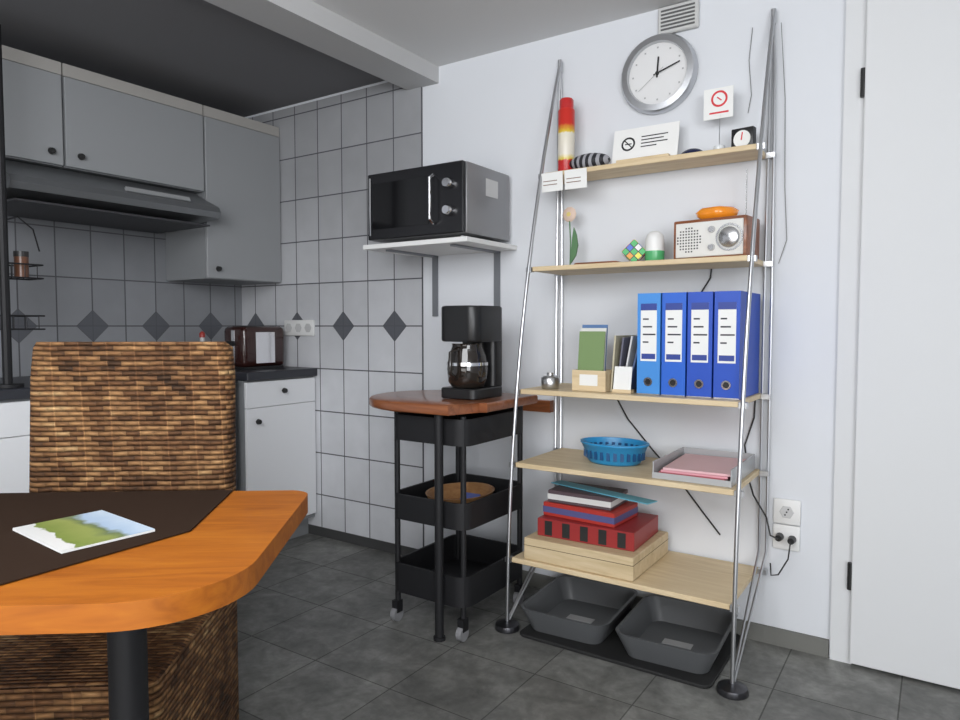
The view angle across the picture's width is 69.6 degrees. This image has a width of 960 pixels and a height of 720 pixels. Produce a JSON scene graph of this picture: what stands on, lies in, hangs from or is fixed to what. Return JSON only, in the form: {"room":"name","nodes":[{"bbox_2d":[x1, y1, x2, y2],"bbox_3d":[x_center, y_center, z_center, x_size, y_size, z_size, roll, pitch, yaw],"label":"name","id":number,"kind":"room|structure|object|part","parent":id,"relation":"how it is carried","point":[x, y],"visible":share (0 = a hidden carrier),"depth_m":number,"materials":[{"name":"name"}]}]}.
{"room":"kitchen","nodes":[
{"label":"kitchen","id":0,"kind":"room"},
{"bbox_2d":[0,0,688,116],"bbox_3d":[-0.658,-1.160,-0.735,6.800,0.020,7.400,2,3,34],"label":"ceiling","id":1,"kind":"structure","parent":0,"point":[202,52],"depth_m":2.84,"materials":[{"name":"grey paint"}]},
{"bbox_2d":[204,0,438,89],"bbox_3d":[-1.651,-1.204,1.129,0.180,0.075,5.000,2,3,34],"label":"ceiling beam","id":2,"kind":"structure","parent":1,"relation":"attached to","point":[309,23],"depth_m":2.70,"materials":[{"name":"grey paint"}]},
{"bbox_2d":[245,0,845,656],"bbox_3d":[1.339,-0.144,2.314,6.800,2.310,0.200,2,3,34],"label":"wall","id":3,"kind":"structure","parent":0,"point":[491,111],"depth_m":2.60,"materials":[{"name":"white paint"}]},
{"bbox_2d":[242,82,423,548],"bbox_3d":[-0.825,-0.226,3.630,1.335,2.245,0.008,2,3,34],"label":"wall tiles","id":4,"kind":"structure","parent":3,"relation":"attached to","point":[365,306],"depth_m":3.51,"materials":[{"name":"white tile"}]},
{"bbox_2d":[284,320,314,335],"bbox_3d":[-0.965,-0.172,3.708,0.236,0.082,0.018,2,3,34],"label":"power outlet","id":5,"kind":"object","parent":4,"relation":"attached to","point":[291,327],"visible":1,"depth_m":3.70,"materials":[{"name":"white plastic"}]},
{"bbox_2d":[363,236,516,315],"bbox_3d":[-0.170,-0.341,2.961,0.540,0.300,0.380,2,3,34],"label":"wall shelf","id":6,"kind":"object","parent":3,"relation":"attached to","point":[433,248],"visible":0.95,"depth_m":2.94,"materials":[{"name":"white plastic"}]},
{"bbox_2d":[368,160,508,243],"bbox_3d":[-0.187,-0.639,2.930,0.501,0.295,0.380,2,3,34],"label":"microwave oven","id":7,"kind":"object","parent":6,"relation":"on","point":[459,198],"visible":0.8,"depth_m":2.79,"materials":[{"name":"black metal"}]},
{"bbox_2d":[308,524,828,657],"bbox_3d":[-0.098,0.939,3.200,3.085,0.060,0.012,2,3,34],"label":"baseboard","id":8,"kind":"structure","parent":3,"relation":"attached to","point":[802,642],"depth_m":2.49,"materials":[{"name":"grey stone"}]},
{"bbox_2d":[621,33,697,114],"bbox_3d":[0.664,-1.068,2.575,0.290,0.290,0.036,2,3,34],"label":"wall clock","id":9,"kind":"object","parent":3,"relation":"attached to","point":[661,72],"visible":1,"depth_m":2.56,"materials":[{"name":"silver metal"}]},
{"bbox_2d":[658,0,699,33],"bbox_3d":[0.728,-1.256,2.532,0.150,0.100,0.021,2,3,34],"label":"air vent","id":10,"kind":"object","parent":3,"relation":"in","point":[683,16],"visible":0.97,"depth_m":2.52,"materials":[{"name":"grey plastic"}]},
{"bbox_2d":[617,23,795,575],"bbox_3d":[0.798,-0.208,2.512,0.682,1.902,0.058,2,3,34],"label":"power cables","id":11,"kind":"object","parent":3,"relation":"attached to","point":[779,536],"visible":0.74,"depth_m":2.41,"materials":[{"name":"black rubber"}]},
{"bbox_2d":[773,498,800,551],"bbox_3d":[1.067,0.573,2.400,0.088,0.178,0.014,2,3,34],"label":"power outlet","id":12,"kind":"object","parent":3,"relation":"attached to","point":[785,511],"depth_m":2.39,"materials":[{"name":"white plastic"}]},
{"bbox_2d":[830,0,959,688],"bbox_3d":[1.581,-0.117,1.974,1.000,2.290,0.099,2,3,34],"label":"door","id":13,"kind":"structure","parent":3,"relation":"in","point":[895,586],"depth_m":2.17,"materials":[{"name":"white paint"}]},
{"bbox_3d":[1.603,-0.119,2.008,1.000,2.290,0.018,2,3,34],"label":"frame","id":14,"kind":"part","parent":13,"relation":"part of","materials":[{"name":"white paint"}]},
{"bbox_2d":[237,533,959,719],"bbox_3d":[-0.658,1.187,-0.619,6.800,0.060,7.400,2,3,34],"label":"floor","id":15,"kind":"structure","parent":0,"point":[318,638],"depth_m":2.24,"materials":[{"name":"tile"}]},
{"bbox_2d":[0,342,238,719],"bbox_3d":[-0.869,0.507,1.545,0.500,1.085,0.565,0,3,-3],"label":"wicker chair","id":16,"kind":"object","parent":15,"relation":"on","point":[105,416],"visible":0.54,"depth_m":1.72,"materials":[{"name":"brown wicker"}]},
{"bbox_2d":[0,490,307,719],"bbox_3d":[-0.966,0.690,1.245,1.200,0.750,0.640,0,3,-3],"label":"dining table","id":17,"kind":"object","parent":15,"relation":"on","point":[204,569],"visible":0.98,"depth_m":1.07,"materials":[{"name":"brown wood"}]},
{"bbox_2d":[0,490,232,584],"bbox_3d":[-1.037,0.312,1.235,1.020,0.002,0.605,0,3,-3],"label":"table runner","id":18,"kind":"object","parent":17,"relation":"on","point":[170,513],"visible":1,"depth_m":1.36,"materials":[{"name":"brown fabric"}]},
{"bbox_2d":[13,510,154,553],"bbox_3d":[-0.717,0.307,1.249,0.210,0.005,0.155,2,4,38],"label":"magazine","id":19,"kind":"object","parent":18,"relation":"on","point":[81,531],"visible":1,"depth_m":1.24,"materials":[{"name":"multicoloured paper"}]},
{"bbox_2d":[0,367,316,492],"bbox_3d":[-1.583,0.520,3.148,0.629,0.902,1.688,2,3,34],"label":"countertop","id":20,"kind":"structure","parent":15,"relation":"on","point":[14,402],"depth_m":2.49,"materials":[{"name":"grey"}]},
{"bbox_2d":[0,24,45,387],"bbox_3d":[-1.737,-0.546,2.495,0.162,1.290,0.254,2,3,34],"label":"spice rack","id":21,"kind":"object","parent":20,"relation":"on","point":[20,258],"visible":1,"depth_m":2.48,"materials":[{"name":"black metal"}]},
{"bbox_2d":[199,331,204,341],"bbox_3d":[-1.389,-0.045,3.455,0.060,0.195,0.060,2,3,34],"label":"dish soap bottle","id":22,"kind":"object","parent":20,"relation":"on","point":[201,334],"visible":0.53,"depth_m":3.44,"materials":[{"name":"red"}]},
{"bbox_2d":[235,398,236,490],"bbox_3d":[-1.558,0.523,3.223,0.580,0.828,0.560,2,3,34],"label":"stove","id":23,"kind":"object","parent":20,"relation":"in","point":[235,398],"depth_m":3.29,"materials":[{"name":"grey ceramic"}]},
{"bbox_2d":[224,326,283,369],"bbox_3d":[-1.196,-0.068,3.635,0.172,0.223,0.295,2,3,34],"label":"toaster","id":24,"kind":"object","parent":20,"relation":"on","point":[254,347],"visible":0.86,"depth_m":3.56,"materials":[{"name":"red metal"}]},
{"bbox_3d":[-1.180,-0.070,3.593,0.099,0.170,0.196,2,3,34],"label":"chrome trim","id":25,"kind":"part","parent":24,"relation":"part of","materials":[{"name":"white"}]},
{"bbox_2d":[235,376,315,538],"bbox_3d":[-1.236,0.515,3.665,0.625,0.860,0.443,2,3,34],"label":"base cabinet","id":26,"kind":"object","parent":15,"relation":"on","point":[276,439],"visible":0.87,"depth_m":3.47,"materials":[{"name":"grey"}]},
{"bbox_3d":[-1.032,0.227,3.417,0.026,0.168,0.189,2,3,34],"label":"door knob","id":27,"kind":"part","parent":26,"relation":"part of","materials":[{"name":"black"}]},
{"bbox_2d":[390,406,523,641],"bbox_3d":[-0.080,0.590,2.701,0.350,0.805,0.452,2,3,34],"label":"utility cart","id":28,"kind":"object","parent":15,"relation":"on","point":[474,566],"visible":0.87,"depth_m":2.58,"materials":[{"name":"black metal"}]},
{"bbox_2d":[425,482,494,502],"bbox_3d":[-0.076,0.548,2.704,0.250,0.075,0.312,2,3,34],"label":"wooden bowl","id":29,"kind":"object","parent":28,"relation":"on","point":[474,491],"visible":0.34,"depth_m":2.79,"materials":[{"name":"brown wood"}]},
{"bbox_2d":[369,390,553,641],"bbox_3d":[-0.111,0.563,2.793,0.575,0.850,0.668,2,3,34],"label":"side table","id":30,"kind":"object","parent":15,"relation":"on","point":[431,402],"visible":0.84,"depth_m":2.46,"materials":[{"name":"red wood"}]},
{"bbox_3d":[-0.146,0.598,2.458,0.044,0.814,0.044,2,3,34],"label":"table leg","id":31,"kind":"part","parent":30,"relation":"part of","materials":[{"name":"black metal"}]},
{"bbox_2d":[441,305,501,399],"bbox_3d":[-0.044,-0.031,2.643,0.176,0.350,0.257,2,3,34],"label":"coffee maker","id":32,"kind":"object","parent":30,"relation":"on","point":[474,365],"visible":1,"depth_m":2.58,"materials":[{"name":"black plastic"}]},
{"bbox_3d":[0.080,0.187,3.029,0.530,0.049,0.033,2,3,34],"label":"wall rail","id":33,"kind":"part","parent":30,"relation":"part of","materials":[{"name":"red wood"}]},
{"bbox_2d":[520,608,739,688],"bbox_3d":[0.542,0.997,2.500,0.690,0.012,0.440,2,3,34],"label":"floor mat","id":34,"kind":"object","parent":15,"relation":"on","point":[612,650],"visible":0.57,"depth_m":2.33,"materials":[{"name":"black rubber"}]},
{"bbox_2d":[521,576,637,644],"bbox_3d":[0.380,0.943,2.605,0.340,0.085,0.400,2,3,31],"label":"plastic tray","id":35,"kind":"object","parent":34,"relation":"on","point":[587,611],"visible":0.99,"depth_m":2.67,"materials":[{"name":"grey plastic"}]},
{"bbox_2d":[615,595,737,673],"bbox_3d":[0.688,0.953,2.400,0.340,0.085,0.400,2,3,31],"label":"plastic tray","id":36,"kind":"object","parent":34,"relation":"on","point":[683,635],"visible":0.91,"depth_m":2.46,"materials":[{"name":"grey plastic"}]},
{"bbox_2d":[494,8,775,700],"bbox_3d":[0.539,-0.095,2.442,0.906,2.200,0.460,2,3,34],"label":"shelving unit","id":37,"kind":"object","parent":15,"relation":"on","point":[688,577],"visible":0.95,"depth_m":2.40,"materials":[{"name":"beige wood"}]},
{"bbox_2d":[541,372,558,388],"bbox_3d":[0.263,0.077,2.586,0.068,0.060,0.067,2,3,34],"label":"metal cup","id":38,"kind":"object","parent":37,"relation":"on","point":[549,381],"visible":1,"depth_m":2.56,"materials":[{"name":"silver metal"}]},
{"bbox_2d":[541,171,562,192],"bbox_3d":[0.278,-0.687,2.660,0.092,0.072,0.006,2,3,34],"label":"paper label","id":39,"kind":"object","parent":37,"relation":"attached to","point":[553,181],"visible":1,"depth_m":2.66,"materials":[{"name":"white paper"}]},
{"bbox_2d":[558,97,574,170],"bbox_3d":[0.339,-0.876,2.711,0.066,0.292,0.066,2,3,34],"label":"spray can","id":40,"kind":"object","parent":37,"relation":"on","point":[566,113],"visible":0.77,"depth_m":2.68,"materials":[{"name":"red metal"}]},
{"bbox_2d":[563,207,577,264],"bbox_3d":[0.355,-0.480,2.714,0.068,0.240,0.030,2,3,34],"label":"flower","id":41,"kind":"object","parent":37,"relation":"on","point":[569,214],"visible":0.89,"depth_m":2.71,"materials":[{"name":"green plant"}]},
{"bbox_3d":[0.359,-0.460,2.713,0.059,0.200,0.030,2,3,34],"label":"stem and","id":42,"kind":"part","parent":41,"relation":"part of","materials":[{"name":"green plant"}]},
{"bbox_2d":[564,168,586,189],"bbox_3d":[0.361,-0.684,2.605,0.092,0.072,0.006,2,3,34],"label":"paper label","id":43,"kind":"object","parent":37,"relation":"attached to","point":[574,178],"visible":1,"depth_m":2.60,"materials":[{"name":"white paper"}]},
{"bbox_2d":[569,153,610,168],"bbox_3d":[0.420,-0.759,2.645,0.170,0.064,0.080,2,3,34],"label":"glasses case","id":44,"kind":"object","parent":37,"relation":"on","point":[589,159],"visible":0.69,"depth_m":2.61,"materials":[{"name":"black fabric"}]},
{"bbox_2d":[524,530,667,580],"bbox_3d":[0.435,0.689,2.568,0.421,0.080,0.361,2,3,34],"label":"wooden box","id":45,"kind":"object","parent":37,"relation":"on","point":[601,560],"visible":0.67,"depth_m":2.42,"materials":[{"name":"brown wood"}]},
{"bbox_2d":[538,512,657,551],"bbox_3d":[0.441,0.615,2.572,0.370,0.065,0.271,2,3,32],"label":"game","id":46,"kind":"object","parent":45,"relation":"on","point":[633,533],"visible":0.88,"depth_m":2.46,"materials":[{"name":"red cardboard"}]},
{"bbox_2d":[543,500,637,527],"bbox_3d":[0.413,0.556,2.582,0.291,0.050,0.201,2,4,37],"label":"game","id":47,"kind":"object","parent":46,"relation":"on","point":[626,511],"visible":0.69,"depth_m":2.50,"materials":[{"name":"red"}]},
{"bbox_2d":[548,481,627,510],"bbox_3d":[0.405,0.507,2.585,0.251,0.045,0.171,2,3,33],"label":"game","id":48,"kind":"object","parent":47,"relation":"on","point":[558,494],"visible":0.91,"depth_m":2.53,"materials":[{"name":"grey cardboard"}]},
{"bbox_2d":[548,493,627,507],"bbox_3d":[0.405,0.508,2.585,0.251,0.020,0.171,2,3,33],"label":"artwork","id":49,"kind":"object","parent":48,"relation":"attached to","point":[590,500],"depth_m":2.51,"materials":[{"name":"white"}]},
{"bbox_2d":[551,480,656,504],"bbox_3d":[0.446,0.484,2.539,0.060,0.003,0.440,-3,4,-42],"label":"folder","id":50,"kind":"object","parent":48,"relation":"on","point":[646,501],"visible":1,"depth_m":2.52,"materials":[{"name":"teal plastic"}]},
{"bbox_2d":[574,261,619,263],"bbox_3d":[0.451,-0.362,2.620,0.180,0.014,0.090,2,3,34],"label":"wooden tray","id":51,"kind":"object","parent":37,"relation":"on","point":[601,261],"visible":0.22,"depth_m":2.58,"materials":[{"name":"red wood"}]},
{"bbox_2d":[572,325,636,393],"bbox_3d":[0.503,-0.010,2.542,0.244,0.239,0.241,2,3,34],"label":"brochure holder","id":52,"kind":"object","parent":37,"relation":"on","point":[591,374],"visible":0.91,"depth_m":2.47,"materials":[{"name":"brown wood"}]},
{"bbox_2d":[580,437,649,465],"bbox_3d":[0.496,0.340,2.552,0.260,0.078,0.198,2,3,34],"label":"plastic basket","id":53,"kind":"object","parent":37,"relation":"on","point":[609,451],"visible":1,"depth_m":2.49,"materials":[{"name":"blue plastic"}]},
{"bbox_2d":[622,239,644,260],"bbox_3d":[0.570,-0.397,2.551,0.090,0.090,0.066,1,3,14],"label":"cube","id":54,"kind":"object","parent":37,"relation":"on","point":[633,251],"visible":0.83,"depth_m":2.52,"materials":[{"name":"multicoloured plastic"}]},
{"bbox_2d":[612,121,679,163],"bbox_3d":[0.604,-0.793,2.541,0.250,0.143,0.049,2,3,34],"label":"no smoking sign","id":55,"kind":"object","parent":37,"relation":"on","point":[659,140],"visible":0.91,"depth_m":2.54,"materials":[{"name":"white paper"}]},
{"bbox_2d":[621,132,667,150],"bbox_3d":[0.606,-0.806,2.549,0.177,0.054,0.001,2,-8,34],"label":"print","id":56,"kind":"object","parent":55,"relation":"attached to","point":[632,139],"depth_m":2.55},
{"bbox_2d":[637,293,661,394],"bbox_3d":[0.650,-0.060,2.461,0.080,0.345,0.288,2,3,34],"label":"ring binder","id":57,"kind":"object","parent":37,"relation":"on","point":[649,321],"visible":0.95,"depth_m":2.34,"materials":[{"name":"blue"}]},
{"bbox_2d":[645,231,664,260],"bbox_3d":[0.635,-0.409,2.507,0.070,0.118,0.070,2,3,34],"label":"air freshener","id":58,"kind":"object","parent":37,"relation":"on","point":[654,242],"visible":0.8,"depth_m":2.48,"materials":[{"name":"green"}]},
{"bbox_2d":[661,292,687,396],"bbox_3d":[0.722,-0.057,2.413,0.080,0.345,0.288,2,3,34],"label":"ring binder","id":59,"kind":"object","parent":37,"relation":"on","point":[674,305],"visible":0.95,"depth_m":2.29,"materials":[{"name":"blue"}]},
{"bbox_2d":[681,148,701,153],"bbox_3d":[0.750,-0.732,2.438,0.094,0.030,0.059,2,3,34],"label":"computer mouse","id":60,"kind":"object","parent":37,"relation":"on","point":[692,149],"visible":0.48,"depth_m":2.42,"materials":[{"name":"blue plastic"}]},
{"bbox_2d":[686,291,714,397],"bbox_3d":[0.794,-0.055,2.365,0.080,0.345,0.288,2,3,34],"label":"ring binder","id":61,"kind":"object","parent":37,"relation":"on","point":[701,305],"visible":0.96,"depth_m":2.25,"materials":[{"name":"blue cardboard"}]},
{"bbox_2d":[652,447,754,487],"bbox_3d":[0.769,0.361,2.358,0.255,0.055,0.330,2,3,34],"label":"document tray","id":62,"kind":"object","parent":37,"relation":"on","point":[685,464],"visible":0.98,"depth_m":2.31,"materials":[{"name":"grey plastic"}]},
{"bbox_2d":[659,471,730,480],"bbox_3d":[0.768,0.372,2.360,0.220,0.007,0.299,2,3,34],"label":"magazine","id":63,"kind":"object","parent":62,"relation":"on","point":[667,475],"depth_m":2.23,"materials":[{"name":"white paper"}]},
{"bbox_2d":[661,469,729,478],"bbox_3d":[0.772,0.365,2.362,0.220,0.007,0.299,2,3,34],"label":"magazine","id":64,"kind":"object","parent":62,"relation":"on","point":[702,473],"depth_m":2.24,"materials":[{"name":"pink paper"}]},
{"bbox_2d":[663,454,745,476],"bbox_3d":[0.776,0.357,2.364,0.230,0.007,0.306,2,3,34],"label":"magazine","id":65,"kind":"object","parent":62,"relation":"on","point":[694,465],"depth_m":2.33,"materials":[{"name":"pink paper"}]},
{"bbox_2d":[674,169,759,258],"bbox_3d":[0.814,-0.499,2.384,0.255,0.310,0.149,2,4,40],"label":"radio","id":66,"kind":"object","parent":37,"relation":"on","point":[728,235],"visible":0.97,"depth_m":2.33,"materials":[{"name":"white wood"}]},
{"bbox_2d":[677,227,700,252],"bbox_3d":[0.721,-0.414,2.383,0.085,0.085,0.001,2,4,39],"label":"speaker grille","id":67,"kind":"object","parent":66,"relation":"attached to","point":[692,227],"depth_m":2.38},
{"bbox_3d":[0.776,-0.412,2.342,0.233,0.118,0.006,2,4,40],"label":"plate","id":68,"kind":"part","parent":66,"relation":"part of","materials":[{"name":"white plastic"}]},
{"bbox_2d":[696,206,738,218],"bbox_3d":[0.827,-0.509,2.398,0.143,0.046,0.107,2,3,34],"label":"glass ornament","id":69,"kind":"object","parent":66,"relation":"on","point":[717,211],"visible":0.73,"depth_m":2.36,"materials":[{"name":"orange glass"}]},
{"bbox_2d":[704,85,733,148],"bbox_3d":[0.826,-0.829,2.394,0.100,0.228,0.040,2,3,34],"label":"holder","id":70,"kind":"object","parent":37,"relation":"on","point":[718,102],"visible":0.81,"depth_m":2.39,"materials":[{"name":"white plastic"}]},
{"bbox_2d":[709,90,728,114],"bbox_3d":[0.828,-0.894,2.389,0.065,0.078,0.001,2,3,34],"label":"print","id":71,"kind":"object","parent":70,"relation":"attached to","point":[718,99],"depth_m":2.39,"materials":[{"name":"red"}]},
{"bbox_2d":[713,291,759,399],"bbox_3d":[0.865,-0.053,2.318,0.080,0.345,0.288,2,3,34],"label":"ring binder","id":72,"kind":"object","parent":37,"relation":"on","point":[730,306],"visible":0.99,"depth_m":2.21,"materials":[{"name":"blue plastic"},{"name":"white paper"},{"name":"metal"}]},
{"bbox_2d":[731,126,755,146],"bbox_3d":[0.899,-0.752,2.354,0.076,0.076,0.033,3,4,42],"label":"desk clock","id":73,"kind":"object","parent":37,"relation":"on","point":[746,135],"visible":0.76,"depth_m":2.34,"materials":[{"name":"black plastic"}]},
{"bbox_3d":[-3.459,-0.083,1.068,0.200,2.310,7.200,2,3,34],"label":"wall","id":74,"kind":"structure","parent":0,"visible":0},
{"bbox_2d":[2,45,63,168],"bbox_3d":[-2.021,-0.996,2.645,0.375,0.420,0.648,2,3,34],"label":"upper cabinet","id":75,"kind":"object","parent":74,"relation":"attached to","point":[32,92],"visible":0.99,"depth_m":2.73,"materials":[{"name":"grey"}]},
{"bbox_3d":[-1.726,-0.843,2.780,0.026,0.028,0.027,2,3,34],"label":"door knob","id":76,"kind":"part","parent":75,"relation":"part of","materials":[{"name":"black plastic"}]},
{"bbox_2d":[6,160,220,233],"bbox_3d":[-1.686,-0.711,3.037,0.515,0.179,0.890,2,3,34],"label":"range hood","id":77,"kind":"object","parent":74,"relation":"attached to","point":[33,191],"visible":1,"depth_m":2.92,"materials":[{"name":"grey metal"}]},
{"bbox_3d":[-1.692,-0.626,3.045,0.440,0.008,0.830,2,3,34],"label":"filter panel","id":78,"kind":"part","parent":77,"relation":"part of","materials":[{"name":"grey metal"}]},
{"bbox_2d":[0,216,241,377],"bbox_3d":[-1.988,-0.200,3.084,0.008,2.245,2.192,2,3,34],"label":"wall tiles","id":79,"kind":"structure","parent":74,"relation":"attached to","point":[99,284],"depth_m":3.32,"materials":[{"name":"white tile"}]},
{"bbox_2d":[56,63,203,193],"bbox_3d":[-1.659,-1.023,3.187,0.375,0.420,0.643,2,3,34],"label":"upper cabinet","id":80,"kind":"object","parent":74,"relation":"attached to","point":[113,128],"visible":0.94,"depth_m":3.06,"materials":[{"name":"grey"}]},
{"bbox_3d":[-1.663,-0.848,2.876,0.026,0.028,0.027,2,3,34],"label":"door knob","id":81,"kind":"part","parent":80,"relation":"part of","materials":[{"name":"black"}]},
{"bbox_2d":[165,105,280,284],"bbox_3d":[-1.349,-0.836,3.662,0.375,0.840,0.461,2,3,34],"label":"upper cabinet","id":82,"kind":"object","parent":74,"relation":"attached to","point":[241,157],"visible":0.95,"depth_m":3.54,"materials":[{"name":"grey"}]},
{"bbox_3d":[-1.222,-0.807,3.579,0.018,0.784,0.457,2,3,34],"label":"cabinet door","id":83,"kind":"part","parent":82,"relation":"part of","materials":[{"name":"grey laminate"}]}
]}

